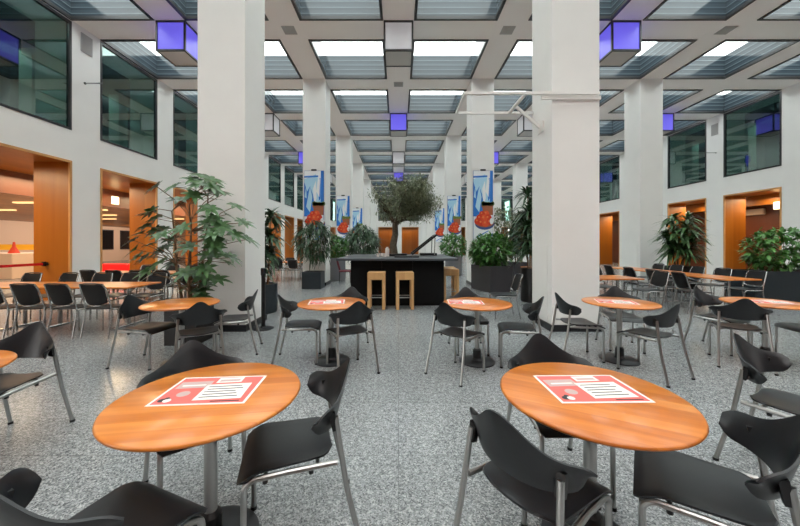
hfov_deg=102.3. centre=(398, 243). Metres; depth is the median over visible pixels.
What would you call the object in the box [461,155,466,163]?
window
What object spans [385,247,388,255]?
canister
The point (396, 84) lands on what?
ceiling vent
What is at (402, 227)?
trim
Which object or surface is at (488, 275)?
potted shrub
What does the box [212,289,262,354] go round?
bistro chair
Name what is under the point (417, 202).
tree
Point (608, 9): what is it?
window
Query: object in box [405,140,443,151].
window
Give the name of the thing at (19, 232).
wall
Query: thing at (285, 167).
window
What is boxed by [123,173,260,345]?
tree
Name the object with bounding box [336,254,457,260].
countertop
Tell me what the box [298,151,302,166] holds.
lantern
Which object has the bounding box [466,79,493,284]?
column
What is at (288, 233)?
trim
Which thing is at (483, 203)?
banner
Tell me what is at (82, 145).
wall
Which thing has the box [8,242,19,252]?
shade
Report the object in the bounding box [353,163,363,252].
column
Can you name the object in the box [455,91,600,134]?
frame
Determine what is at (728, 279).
dining table
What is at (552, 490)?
bistro chair
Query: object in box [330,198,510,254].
wall
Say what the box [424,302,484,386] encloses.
bistro chair
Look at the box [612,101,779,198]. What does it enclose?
wall
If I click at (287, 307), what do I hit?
bistro chair
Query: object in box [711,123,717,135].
air vent
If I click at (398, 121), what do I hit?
diffuser
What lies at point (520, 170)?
column
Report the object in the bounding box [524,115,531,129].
diffuser
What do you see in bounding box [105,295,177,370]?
bistro chair
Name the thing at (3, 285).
dining table
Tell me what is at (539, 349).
bistro chair
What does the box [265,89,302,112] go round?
window
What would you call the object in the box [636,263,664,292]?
mesh chair
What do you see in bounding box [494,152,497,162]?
diffuser
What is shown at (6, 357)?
bistro table
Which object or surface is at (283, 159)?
window
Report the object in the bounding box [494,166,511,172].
window
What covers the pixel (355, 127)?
window
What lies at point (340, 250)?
potted shrub
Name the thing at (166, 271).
mesh chair
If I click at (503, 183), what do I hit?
window
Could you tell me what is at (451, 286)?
bar stool
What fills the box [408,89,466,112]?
window
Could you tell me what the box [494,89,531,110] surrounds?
window
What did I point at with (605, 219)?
trim
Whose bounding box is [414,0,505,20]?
window
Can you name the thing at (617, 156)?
window
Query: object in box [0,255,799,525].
floor
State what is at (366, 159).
window
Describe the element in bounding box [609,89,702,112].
window
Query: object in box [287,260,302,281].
mesh chair
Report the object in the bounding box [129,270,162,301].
mesh chair
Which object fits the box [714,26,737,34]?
ceiling vent
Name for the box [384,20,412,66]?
lantern
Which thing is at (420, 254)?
serving tray
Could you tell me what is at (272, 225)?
trim
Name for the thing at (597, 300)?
paper menu
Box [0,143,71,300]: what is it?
trim
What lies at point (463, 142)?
window
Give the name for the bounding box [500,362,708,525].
bistro table
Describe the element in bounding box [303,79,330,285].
column
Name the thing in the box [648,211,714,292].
dracaena
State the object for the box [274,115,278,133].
diffuser
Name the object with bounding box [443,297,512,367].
bistro table
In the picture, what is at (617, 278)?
dining table
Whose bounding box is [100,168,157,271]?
trim
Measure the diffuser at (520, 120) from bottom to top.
0.710 m
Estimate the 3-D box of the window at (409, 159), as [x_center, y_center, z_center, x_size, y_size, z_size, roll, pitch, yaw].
[1.500,-6.285,22.355,2.190,0.855,2.190,0,0,0]
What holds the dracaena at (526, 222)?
on the floor
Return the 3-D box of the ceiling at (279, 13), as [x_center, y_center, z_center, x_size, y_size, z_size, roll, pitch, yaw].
[3.000,-6.282,17.930,24.810,0.800,48.960,0,0,0]
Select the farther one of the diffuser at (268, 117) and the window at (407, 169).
the window at (407, 169)
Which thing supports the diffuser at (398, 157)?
attached to the lantern at (398, 157)
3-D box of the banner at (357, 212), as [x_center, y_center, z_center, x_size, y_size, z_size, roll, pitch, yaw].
[-2.974,-1.397,23.424,0.752,2.510,0.058,0,0,0]
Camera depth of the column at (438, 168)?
23.45 m
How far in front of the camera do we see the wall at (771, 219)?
15.55 m
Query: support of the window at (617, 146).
attached to the ceiling at (279, 13)
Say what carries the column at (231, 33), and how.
on the floor
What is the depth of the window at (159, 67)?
10.98 m
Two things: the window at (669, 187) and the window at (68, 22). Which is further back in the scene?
the window at (669, 187)
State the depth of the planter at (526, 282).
8.13 m
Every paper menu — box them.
[144,375,266,406]
[308,299,344,304]
[447,300,484,304]
[533,375,655,402]
[594,299,639,304]
[750,299,799,304]
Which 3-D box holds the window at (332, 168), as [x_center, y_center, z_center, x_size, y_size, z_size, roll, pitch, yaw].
[-4.500,-6.285,25.355,2.190,0.855,2.190,0,0,0]
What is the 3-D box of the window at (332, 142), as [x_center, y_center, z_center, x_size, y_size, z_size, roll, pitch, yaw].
[-4.500,-6.285,19.355,2.190,0.855,2.190,0,0,0]
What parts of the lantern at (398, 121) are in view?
panel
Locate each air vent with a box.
[81,32,92,56]
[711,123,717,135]
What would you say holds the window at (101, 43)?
in the wall at (82, 145)
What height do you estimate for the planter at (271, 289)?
0.620 m
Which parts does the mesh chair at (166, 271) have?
backrest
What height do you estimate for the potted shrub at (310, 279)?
2.290 m
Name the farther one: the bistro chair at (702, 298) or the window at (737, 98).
the window at (737, 98)
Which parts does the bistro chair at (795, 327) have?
leg, seat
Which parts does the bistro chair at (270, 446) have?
seat, leg, leg, backrest, leg, leg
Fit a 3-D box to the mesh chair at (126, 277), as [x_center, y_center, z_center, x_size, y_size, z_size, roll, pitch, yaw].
[-5.674,1.041,6.577,0.465,0.879,0.590,0,0,4]
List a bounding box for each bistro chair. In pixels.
[0,321,74,424]
[0,467,207,525]
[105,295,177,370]
[136,340,247,497]
[169,302,226,354]
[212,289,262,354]
[236,360,358,525]
[271,294,321,364]
[326,301,379,373]
[328,287,368,354]
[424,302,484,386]
[448,287,489,355]
[453,407,612,525]
[497,296,543,367]
[506,333,616,511]
[549,292,605,362]
[595,286,645,353]
[616,304,694,387]
[633,410,799,525]
[681,287,750,355]
[708,298,778,375]
[712,333,799,460]
[774,322,799,352]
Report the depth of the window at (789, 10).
8.42 m
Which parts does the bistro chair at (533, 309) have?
leg, seat, leg, backrest, leg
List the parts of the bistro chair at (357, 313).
leg, leg, seat, backrest, leg, leg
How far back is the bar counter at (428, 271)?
7.68 m
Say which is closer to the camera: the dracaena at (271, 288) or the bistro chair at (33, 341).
the bistro chair at (33, 341)
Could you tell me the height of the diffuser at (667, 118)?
0.710 m
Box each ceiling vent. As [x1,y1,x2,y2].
[281,26,297,34]
[394,82,402,86]
[499,26,515,34]
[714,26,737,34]
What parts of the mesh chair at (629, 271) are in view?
backrest, seat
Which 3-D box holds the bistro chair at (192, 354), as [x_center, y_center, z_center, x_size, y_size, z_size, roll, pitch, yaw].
[-1.213,1.056,1.941,0.568,0.843,0.572,0,0,-40]
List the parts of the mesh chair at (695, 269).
backrest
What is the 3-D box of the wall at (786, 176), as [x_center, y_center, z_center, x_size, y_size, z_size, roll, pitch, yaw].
[15.070,-2.597,17.855,0.960,8.150,48.810,0,0,0]
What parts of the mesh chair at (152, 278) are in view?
seat, backrest, leg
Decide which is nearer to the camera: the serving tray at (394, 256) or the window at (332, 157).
the serving tray at (394, 256)
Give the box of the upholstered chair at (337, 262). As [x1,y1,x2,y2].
[336,261,350,282]
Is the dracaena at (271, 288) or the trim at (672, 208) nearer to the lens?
the dracaena at (271, 288)
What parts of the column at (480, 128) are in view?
access panel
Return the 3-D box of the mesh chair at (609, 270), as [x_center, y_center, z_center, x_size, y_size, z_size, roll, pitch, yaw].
[6.272,1.041,9.255,0.590,0.879,0.465,0,0,4]
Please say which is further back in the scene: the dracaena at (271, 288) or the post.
the dracaena at (271, 288)
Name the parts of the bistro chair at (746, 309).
leg, leg, seat, backrest, leg, leg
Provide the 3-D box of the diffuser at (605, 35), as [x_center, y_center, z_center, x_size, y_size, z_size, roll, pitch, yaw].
[5.636,-5.482,8.855,0.012,0.710,0.716,0,0,0]
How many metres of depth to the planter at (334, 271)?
12.80 m
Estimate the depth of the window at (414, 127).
17.42 m
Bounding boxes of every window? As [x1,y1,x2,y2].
[0,0,71,129]
[0,1,185,167]
[42,0,153,20]
[100,39,197,78]
[100,41,156,159]
[103,230,113,249]
[120,230,129,248]
[166,0,268,20]
[173,89,197,106]
[173,91,197,172]
[265,39,302,78]
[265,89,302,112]
[265,140,297,151]
[269,155,297,163]
[269,156,280,202]
[281,120,335,135]
[285,166,302,172]
[285,167,293,207]
[291,0,382,20]
[300,140,335,151]
[308,39,386,78]
[330,89,388,112]
[330,155,335,163]
[330,166,335,172]
[344,120,389,135]
[353,140,391,151]
[359,155,391,163]
[364,166,393,172]
[368,174,393,179]
[371,181,392,185]
[403,166,432,172]
[403,174,428,179]
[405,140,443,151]
[405,155,437,163]
[407,120,452,135]
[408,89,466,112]
[410,39,488,78]
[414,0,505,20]
[461,120,515,135]
[461,140,496,151]
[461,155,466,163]
[461,166,466,172]
[494,39,531,78]
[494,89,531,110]
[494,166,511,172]
[499,140,531,151]
[499,155,527,163]
[501,181,512,185]
[501,196,512,198]
[502,174,531,179]
[528,0,630,20]
[599,39,696,78]
[599,89,623,106]
[599,120,623,135]
[599,140,623,151]
[599,155,618,162]
[599,156,618,202]
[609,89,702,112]
[643,0,755,20]
[663,39,799,78]
[663,120,705,135]
[668,121,705,188]
[676,89,781,112]
[723,91,781,177]
[748,54,799,78]
[757,0,799,20]
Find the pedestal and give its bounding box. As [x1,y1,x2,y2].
[0,253,32,278]
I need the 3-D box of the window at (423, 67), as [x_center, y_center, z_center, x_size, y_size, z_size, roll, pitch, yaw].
[1.500,-6.285,10.355,2.190,0.855,2.190,0,0,0]
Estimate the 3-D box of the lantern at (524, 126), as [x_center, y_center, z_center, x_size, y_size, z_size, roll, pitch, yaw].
[6.000,-5.482,14.855,0.780,0.800,0.780,0,0,0]
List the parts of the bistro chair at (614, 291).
leg, leg, backrest, seat, leg, leg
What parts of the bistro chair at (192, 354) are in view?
leg, leg, seat, backrest, leg, leg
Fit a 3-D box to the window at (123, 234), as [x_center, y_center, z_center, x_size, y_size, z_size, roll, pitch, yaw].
[-24.965,-0.372,29.750,0.070,1.700,1.700,0,0,0]
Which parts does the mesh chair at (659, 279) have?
seat, leg, leg, backrest, leg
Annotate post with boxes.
[252,268,273,330]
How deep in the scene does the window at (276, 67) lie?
11.42 m
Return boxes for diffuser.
[158,22,182,48]
[186,24,197,59]
[265,114,272,129]
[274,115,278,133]
[299,152,302,162]
[385,22,411,48]
[391,114,405,129]
[393,152,403,162]
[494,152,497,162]
[518,115,522,133]
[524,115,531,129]
[599,24,610,59]
[614,22,638,48]
[663,114,672,129]
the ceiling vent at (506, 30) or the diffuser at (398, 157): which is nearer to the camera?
the ceiling vent at (506, 30)
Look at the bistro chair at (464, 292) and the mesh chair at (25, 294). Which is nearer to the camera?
the bistro chair at (464, 292)
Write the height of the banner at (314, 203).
2.510 m
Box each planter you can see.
[265,282,277,313]
[330,258,344,280]
[445,256,461,275]
[509,262,526,286]
[521,267,531,302]
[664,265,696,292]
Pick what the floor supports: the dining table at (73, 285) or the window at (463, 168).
the dining table at (73, 285)
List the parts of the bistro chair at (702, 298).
leg, leg, backrest, leg, seat, leg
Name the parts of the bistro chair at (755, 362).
leg, leg, backrest, leg, seat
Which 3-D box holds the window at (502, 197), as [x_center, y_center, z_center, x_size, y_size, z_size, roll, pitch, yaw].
[13.500,-6.285,40.355,2.190,0.855,2.190,0,0,0]
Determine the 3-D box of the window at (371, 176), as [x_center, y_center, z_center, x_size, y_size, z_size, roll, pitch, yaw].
[-1.500,-6.285,28.355,2.190,0.855,2.190,0,0,0]
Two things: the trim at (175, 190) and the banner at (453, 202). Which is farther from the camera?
the banner at (453, 202)
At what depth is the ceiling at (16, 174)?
12.24 m
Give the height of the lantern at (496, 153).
0.800 m
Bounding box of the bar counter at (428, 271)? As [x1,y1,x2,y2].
[336,254,457,305]
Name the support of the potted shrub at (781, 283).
on the floor
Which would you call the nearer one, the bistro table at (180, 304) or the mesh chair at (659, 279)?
the bistro table at (180, 304)
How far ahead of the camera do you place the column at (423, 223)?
35.46 m
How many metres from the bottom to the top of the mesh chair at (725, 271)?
0.879 m
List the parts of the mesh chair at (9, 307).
backrest, leg, seat, leg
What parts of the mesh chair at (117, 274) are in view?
backrest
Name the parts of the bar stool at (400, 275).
leg, seat, leg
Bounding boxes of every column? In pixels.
[198,0,266,331]
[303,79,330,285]
[336,135,352,270]
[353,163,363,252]
[364,180,370,246]
[371,191,374,253]
[422,216,425,252]
[426,180,432,252]
[433,163,443,254]
[444,135,460,265]
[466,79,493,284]
[494,180,500,253]
[513,163,527,261]
[532,0,601,331]
[624,79,662,285]
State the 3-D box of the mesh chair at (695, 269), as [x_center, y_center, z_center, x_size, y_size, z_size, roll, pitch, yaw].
[7.898,1.041,8.748,0.590,0.879,0.465,0,0,1]
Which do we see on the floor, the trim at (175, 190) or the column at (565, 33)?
the column at (565, 33)
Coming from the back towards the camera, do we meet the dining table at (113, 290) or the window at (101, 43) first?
the window at (101, 43)
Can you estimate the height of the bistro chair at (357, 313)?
0.843 m
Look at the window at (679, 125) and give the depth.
16.45 m
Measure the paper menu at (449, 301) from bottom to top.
0.002 m
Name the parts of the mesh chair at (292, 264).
backrest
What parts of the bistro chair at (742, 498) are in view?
leg, leg, seat, backrest, leg, leg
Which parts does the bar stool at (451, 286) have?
leg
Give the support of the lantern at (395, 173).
hanging from the ceiling at (279, 13)
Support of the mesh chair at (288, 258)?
on the floor
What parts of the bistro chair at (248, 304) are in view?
leg, seat, backrest, leg, leg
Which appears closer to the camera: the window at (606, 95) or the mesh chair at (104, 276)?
the mesh chair at (104, 276)
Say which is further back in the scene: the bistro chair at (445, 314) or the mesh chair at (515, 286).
the mesh chair at (515, 286)
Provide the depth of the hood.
8.79 m
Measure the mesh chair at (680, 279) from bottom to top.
0.879 m
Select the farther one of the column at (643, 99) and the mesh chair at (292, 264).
the mesh chair at (292, 264)
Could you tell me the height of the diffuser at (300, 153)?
0.710 m
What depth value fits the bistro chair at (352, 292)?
4.76 m
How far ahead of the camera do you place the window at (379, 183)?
32.42 m
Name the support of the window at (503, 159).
attached to the ceiling at (279, 13)
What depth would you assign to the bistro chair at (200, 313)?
3.61 m
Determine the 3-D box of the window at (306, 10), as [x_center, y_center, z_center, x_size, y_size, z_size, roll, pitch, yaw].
[-1.500,-6.285,7.355,2.190,0.855,2.190,0,0,0]
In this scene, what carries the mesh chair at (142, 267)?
on the floor
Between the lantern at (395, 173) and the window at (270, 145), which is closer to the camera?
the window at (270, 145)
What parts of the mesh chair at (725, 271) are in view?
seat, backrest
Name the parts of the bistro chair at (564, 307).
leg, leg, backrest, leg, seat, leg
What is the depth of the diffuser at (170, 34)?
8.49 m
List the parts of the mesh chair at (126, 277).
seat, leg, backrest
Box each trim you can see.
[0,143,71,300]
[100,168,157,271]
[173,188,197,277]
[269,213,280,256]
[285,215,293,258]
[297,218,302,260]
[402,227,418,253]
[599,211,618,263]
[667,198,705,273]
[723,187,781,268]
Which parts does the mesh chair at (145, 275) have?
backrest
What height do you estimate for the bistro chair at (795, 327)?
0.843 m
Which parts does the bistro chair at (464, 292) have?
leg, backrest, seat, leg, leg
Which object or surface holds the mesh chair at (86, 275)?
on the floor
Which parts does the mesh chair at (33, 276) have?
seat, leg, backrest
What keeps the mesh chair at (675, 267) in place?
on the floor
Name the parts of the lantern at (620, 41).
panel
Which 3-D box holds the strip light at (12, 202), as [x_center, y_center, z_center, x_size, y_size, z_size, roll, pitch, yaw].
[-13.200,-1.477,11.500,1.000,0.050,0.180,0,0,0]
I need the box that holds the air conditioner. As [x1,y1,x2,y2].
[746,208,765,215]
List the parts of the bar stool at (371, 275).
leg, seat, leg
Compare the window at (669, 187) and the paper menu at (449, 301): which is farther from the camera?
the window at (669, 187)
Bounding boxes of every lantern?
[155,20,197,66]
[265,113,279,136]
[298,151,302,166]
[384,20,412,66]
[390,113,406,136]
[392,151,404,166]
[394,172,402,183]
[494,151,498,166]
[517,115,531,136]
[599,20,641,66]
[663,113,673,134]
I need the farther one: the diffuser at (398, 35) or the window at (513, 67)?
the window at (513, 67)
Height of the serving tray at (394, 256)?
0.035 m
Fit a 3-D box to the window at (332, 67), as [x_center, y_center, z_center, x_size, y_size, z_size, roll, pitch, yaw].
[-1.500,-6.285,10.355,2.190,0.855,2.190,0,0,0]
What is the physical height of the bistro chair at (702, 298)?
0.843 m
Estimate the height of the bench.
0.720 m
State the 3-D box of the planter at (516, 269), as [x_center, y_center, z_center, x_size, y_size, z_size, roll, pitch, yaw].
[4.200,1.053,11.250,0.500,0.850,0.500,0,0,0]
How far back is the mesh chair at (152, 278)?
6.76 m
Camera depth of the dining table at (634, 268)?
9.26 m
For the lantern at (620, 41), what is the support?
hanging from the ceiling at (279, 13)
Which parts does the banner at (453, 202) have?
panel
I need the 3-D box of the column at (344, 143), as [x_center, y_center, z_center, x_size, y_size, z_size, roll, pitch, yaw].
[-3.000,-2.202,17.855,0.864,7.360,0.864,0,0,0]
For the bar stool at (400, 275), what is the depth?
7.22 m
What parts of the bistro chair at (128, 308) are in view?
leg, leg, backrest, leg, seat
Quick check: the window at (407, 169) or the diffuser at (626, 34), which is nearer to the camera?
the diffuser at (626, 34)
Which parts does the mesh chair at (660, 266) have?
backrest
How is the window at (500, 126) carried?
attached to the ceiling at (279, 13)
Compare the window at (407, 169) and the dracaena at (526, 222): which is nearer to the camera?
the dracaena at (526, 222)
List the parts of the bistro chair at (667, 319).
leg, seat, leg, backrest, leg, leg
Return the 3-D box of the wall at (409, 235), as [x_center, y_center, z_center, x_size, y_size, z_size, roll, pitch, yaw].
[3.000,-2.302,43.980,24.000,7.560,3.140,0,0,0]
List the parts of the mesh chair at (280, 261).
backrest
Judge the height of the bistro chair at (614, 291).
0.843 m
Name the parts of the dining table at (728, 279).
post, post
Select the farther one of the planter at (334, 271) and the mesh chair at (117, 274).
the planter at (334, 271)
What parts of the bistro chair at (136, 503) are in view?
backrest, seat, leg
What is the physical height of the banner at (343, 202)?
2.510 m
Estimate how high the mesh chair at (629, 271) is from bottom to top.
0.879 m
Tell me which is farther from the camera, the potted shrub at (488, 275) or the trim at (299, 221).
the trim at (299, 221)
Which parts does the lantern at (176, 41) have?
panel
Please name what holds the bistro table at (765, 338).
on the floor
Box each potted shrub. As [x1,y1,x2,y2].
[290,220,337,288]
[330,234,349,280]
[344,222,381,264]
[439,232,466,275]
[466,231,515,292]
[494,205,517,264]
[724,227,799,301]
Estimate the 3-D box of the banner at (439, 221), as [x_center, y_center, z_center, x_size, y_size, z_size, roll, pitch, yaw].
[3.026,-1.397,23.424,0.752,2.510,0.058,0,0,0]
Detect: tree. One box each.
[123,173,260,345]
[365,173,443,255]
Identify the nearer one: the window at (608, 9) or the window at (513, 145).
the window at (608, 9)
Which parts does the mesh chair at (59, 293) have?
leg, rail, backrest, rail, leg, leg, seat, leg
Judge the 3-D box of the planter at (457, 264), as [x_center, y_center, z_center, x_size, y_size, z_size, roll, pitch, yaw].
[2.600,1.028,15.200,0.800,0.900,0.800,0,0,0]
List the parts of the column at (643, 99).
access panel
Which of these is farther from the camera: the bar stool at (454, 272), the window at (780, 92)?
the window at (780, 92)
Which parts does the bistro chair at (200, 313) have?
leg, leg, backrest, seat, leg, leg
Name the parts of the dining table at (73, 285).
post, post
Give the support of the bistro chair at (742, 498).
on the floor
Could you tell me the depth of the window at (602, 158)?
22.54 m
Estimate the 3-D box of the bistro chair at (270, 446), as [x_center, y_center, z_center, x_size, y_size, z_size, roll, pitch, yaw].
[-0.501,1.056,1.686,0.572,0.843,0.568,0,0,-18]
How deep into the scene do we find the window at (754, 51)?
10.98 m
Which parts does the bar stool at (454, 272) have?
leg, seat, leg, leg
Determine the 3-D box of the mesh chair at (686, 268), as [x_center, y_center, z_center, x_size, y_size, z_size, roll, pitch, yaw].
[8.750,1.078,10.000,0.550,0.800,0.550,0,0,0]
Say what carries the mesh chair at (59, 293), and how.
on the floor
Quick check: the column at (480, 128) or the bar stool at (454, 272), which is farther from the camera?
the column at (480, 128)
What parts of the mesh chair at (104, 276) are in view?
seat, backrest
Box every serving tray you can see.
[394,256,418,257]
[419,253,436,255]
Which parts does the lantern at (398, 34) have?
panel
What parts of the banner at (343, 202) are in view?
panel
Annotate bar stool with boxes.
[367,271,385,309]
[396,271,413,309]
[444,266,454,295]
[444,268,458,300]
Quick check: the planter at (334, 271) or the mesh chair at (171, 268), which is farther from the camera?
the planter at (334, 271)
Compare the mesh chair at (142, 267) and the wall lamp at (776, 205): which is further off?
the wall lamp at (776, 205)
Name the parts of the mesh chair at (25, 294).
leg, rail, backrest, rail, leg, seat, leg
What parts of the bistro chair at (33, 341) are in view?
leg, seat, backrest, leg, leg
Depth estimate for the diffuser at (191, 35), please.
8.76 m
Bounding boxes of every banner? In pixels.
[304,169,324,239]
[337,195,349,240]
[353,208,362,237]
[435,208,443,241]
[447,195,460,240]
[473,169,493,239]
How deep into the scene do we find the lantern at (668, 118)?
14.48 m
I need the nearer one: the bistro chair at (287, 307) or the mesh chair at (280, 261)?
the bistro chair at (287, 307)
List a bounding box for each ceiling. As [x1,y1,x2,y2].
[0,154,184,227]
[74,0,799,197]
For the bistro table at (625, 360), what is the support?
on the floor
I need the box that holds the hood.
[411,234,436,255]
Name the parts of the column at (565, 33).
access panel, skirting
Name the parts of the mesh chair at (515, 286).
seat, leg, leg, backrest, leg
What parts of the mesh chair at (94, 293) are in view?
leg, rail, backrest, rail, seat, leg, leg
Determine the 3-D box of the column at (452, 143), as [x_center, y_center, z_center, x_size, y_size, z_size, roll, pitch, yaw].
[3.000,-2.202,17.855,0.864,7.360,0.864,0,0,0]
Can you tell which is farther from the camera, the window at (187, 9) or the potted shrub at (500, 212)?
the potted shrub at (500, 212)
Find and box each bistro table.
[0,350,17,368]
[92,363,300,525]
[138,297,219,366]
[297,297,365,366]
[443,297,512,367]
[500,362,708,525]
[581,297,661,365]
[719,297,799,365]
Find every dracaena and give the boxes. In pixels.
[265,207,290,313]
[501,210,526,286]
[505,186,531,302]
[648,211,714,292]
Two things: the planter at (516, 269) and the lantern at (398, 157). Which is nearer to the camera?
the planter at (516, 269)
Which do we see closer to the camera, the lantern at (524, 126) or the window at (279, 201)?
the lantern at (524, 126)
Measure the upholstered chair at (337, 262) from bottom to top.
0.884 m
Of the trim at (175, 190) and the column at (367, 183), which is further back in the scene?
the column at (367, 183)
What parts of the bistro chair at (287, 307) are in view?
leg, leg, backrest, leg, seat, leg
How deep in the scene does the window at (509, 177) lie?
29.38 m
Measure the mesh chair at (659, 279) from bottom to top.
0.879 m
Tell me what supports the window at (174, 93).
in the wall at (82, 145)
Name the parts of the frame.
wall plate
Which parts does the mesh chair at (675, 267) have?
backrest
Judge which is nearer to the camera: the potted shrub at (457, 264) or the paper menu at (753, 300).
the paper menu at (753, 300)
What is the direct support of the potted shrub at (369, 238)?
on the floor
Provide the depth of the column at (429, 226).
29.45 m
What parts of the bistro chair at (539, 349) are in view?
leg, leg, backrest, seat, leg, leg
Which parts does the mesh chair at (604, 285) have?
seat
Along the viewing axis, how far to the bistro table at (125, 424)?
1.44 m
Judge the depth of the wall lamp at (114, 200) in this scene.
13.06 m
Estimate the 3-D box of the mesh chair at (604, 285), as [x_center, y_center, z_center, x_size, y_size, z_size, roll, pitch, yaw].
[4.952,1.041,7.928,0.465,0.879,0.590,0,0,1]
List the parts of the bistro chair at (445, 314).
leg, leg, backrest, seat, leg, leg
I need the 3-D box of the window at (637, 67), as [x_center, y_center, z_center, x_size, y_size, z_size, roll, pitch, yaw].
[7.500,-6.285,10.355,2.190,0.855,2.190,0,0,0]
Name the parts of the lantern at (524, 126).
panel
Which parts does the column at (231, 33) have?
skirting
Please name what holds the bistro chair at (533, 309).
on the floor
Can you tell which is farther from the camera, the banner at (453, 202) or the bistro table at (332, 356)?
the banner at (453, 202)
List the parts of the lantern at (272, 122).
panel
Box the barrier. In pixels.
[0,262,47,267]
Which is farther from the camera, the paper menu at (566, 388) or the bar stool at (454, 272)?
the bar stool at (454, 272)
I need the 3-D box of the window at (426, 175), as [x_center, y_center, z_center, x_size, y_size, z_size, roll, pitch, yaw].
[1.500,-6.285,28.355,2.190,0.855,2.190,0,0,0]
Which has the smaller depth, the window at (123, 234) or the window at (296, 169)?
the window at (296, 169)
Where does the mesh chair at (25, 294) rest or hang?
on the floor
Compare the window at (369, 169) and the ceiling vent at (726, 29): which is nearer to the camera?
the ceiling vent at (726, 29)
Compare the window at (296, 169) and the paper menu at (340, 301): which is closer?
the paper menu at (340, 301)
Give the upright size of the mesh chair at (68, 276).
0.879 m
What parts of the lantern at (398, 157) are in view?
panel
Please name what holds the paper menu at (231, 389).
on the bistro table at (125, 424)
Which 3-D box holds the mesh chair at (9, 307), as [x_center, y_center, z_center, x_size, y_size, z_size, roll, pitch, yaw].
[-6.346,1.041,5.223,0.465,0.879,0.590,0,0,4]
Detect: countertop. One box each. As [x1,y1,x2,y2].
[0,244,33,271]
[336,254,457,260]
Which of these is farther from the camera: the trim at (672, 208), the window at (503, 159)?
the window at (503, 159)
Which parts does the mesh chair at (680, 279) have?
leg, backrest, leg, seat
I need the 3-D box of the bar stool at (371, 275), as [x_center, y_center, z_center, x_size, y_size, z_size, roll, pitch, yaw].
[-0.500,1.058,7.420,0.400,0.840,0.400,0,0,0]
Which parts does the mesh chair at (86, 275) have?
backrest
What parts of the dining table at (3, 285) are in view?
post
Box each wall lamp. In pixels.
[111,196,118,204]
[773,202,779,209]
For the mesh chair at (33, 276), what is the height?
0.879 m
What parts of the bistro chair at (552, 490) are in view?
leg, leg, backrest, seat, leg, leg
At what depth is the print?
4.06 m
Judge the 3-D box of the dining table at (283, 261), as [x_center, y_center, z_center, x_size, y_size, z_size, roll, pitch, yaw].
[-4.700,1.105,13.400,1.850,0.745,0.800,0,0,0]
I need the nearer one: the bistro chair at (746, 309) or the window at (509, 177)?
the bistro chair at (746, 309)
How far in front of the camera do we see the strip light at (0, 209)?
13.96 m
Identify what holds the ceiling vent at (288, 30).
in the ceiling at (279, 13)
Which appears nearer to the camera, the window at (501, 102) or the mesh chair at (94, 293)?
the mesh chair at (94, 293)
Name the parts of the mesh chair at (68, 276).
backrest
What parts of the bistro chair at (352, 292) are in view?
backrest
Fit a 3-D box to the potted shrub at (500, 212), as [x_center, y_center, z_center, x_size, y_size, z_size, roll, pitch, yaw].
[4.153,-0.036,12.893,1.611,3.028,1.525,0,0,37]
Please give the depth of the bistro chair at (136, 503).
1.19 m
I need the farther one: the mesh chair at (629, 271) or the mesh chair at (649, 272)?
the mesh chair at (629, 271)
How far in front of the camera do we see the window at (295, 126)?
17.25 m
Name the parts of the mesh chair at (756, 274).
seat, leg, backrest, leg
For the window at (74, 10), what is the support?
attached to the ceiling at (279, 13)
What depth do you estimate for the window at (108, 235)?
27.68 m
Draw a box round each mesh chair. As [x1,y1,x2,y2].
[0,288,40,338]
[4,272,42,319]
[9,283,72,335]
[30,272,78,319]
[44,283,103,338]
[67,272,112,319]
[79,270,116,303]
[79,283,135,338]
[96,272,139,319]
[105,270,141,303]
[126,264,155,292]
[126,272,167,319]
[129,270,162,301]
[152,264,179,294]
[152,270,184,301]
[178,276,197,297]
[272,260,287,281]
[281,257,294,278]
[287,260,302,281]
[489,273,522,318]
[599,268,611,292]
[603,265,631,291]
[623,267,655,301]
[631,270,669,311]
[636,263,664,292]
[645,269,682,306]
[653,264,683,295]
[671,266,705,299]
[671,271,713,313]
[695,268,732,294]
[724,270,766,304]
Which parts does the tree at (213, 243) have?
planter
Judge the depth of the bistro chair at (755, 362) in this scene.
2.17 m
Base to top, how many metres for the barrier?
0.120 m
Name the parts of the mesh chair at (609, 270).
backrest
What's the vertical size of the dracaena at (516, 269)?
2.691 m
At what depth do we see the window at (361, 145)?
20.42 m
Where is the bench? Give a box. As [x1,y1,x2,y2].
[103,264,129,271]
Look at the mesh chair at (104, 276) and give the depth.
6.80 m
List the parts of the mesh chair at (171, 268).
backrest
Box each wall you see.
[0,0,332,299]
[0,220,184,260]
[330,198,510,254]
[333,200,507,254]
[510,82,799,274]
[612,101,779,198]
[612,191,779,268]
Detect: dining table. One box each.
[0,282,59,329]
[37,282,160,329]
[97,271,175,301]
[267,261,302,279]
[599,275,644,312]
[613,267,680,297]
[668,272,761,304]
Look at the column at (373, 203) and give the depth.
35.46 m
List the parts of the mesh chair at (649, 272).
backrest, leg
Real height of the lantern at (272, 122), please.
0.800 m
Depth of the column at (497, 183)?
29.45 m
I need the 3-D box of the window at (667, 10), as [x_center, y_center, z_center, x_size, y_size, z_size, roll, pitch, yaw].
[7.500,-6.285,7.355,2.190,0.855,2.190,0,0,0]
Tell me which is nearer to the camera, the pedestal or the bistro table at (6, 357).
the bistro table at (6, 357)
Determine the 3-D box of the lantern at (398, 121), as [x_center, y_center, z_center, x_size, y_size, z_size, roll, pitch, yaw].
[0.000,-5.482,14.855,0.780,0.800,0.780,0,0,0]
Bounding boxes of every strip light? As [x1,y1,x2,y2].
[0,209,16,210]
[12,202,33,203]

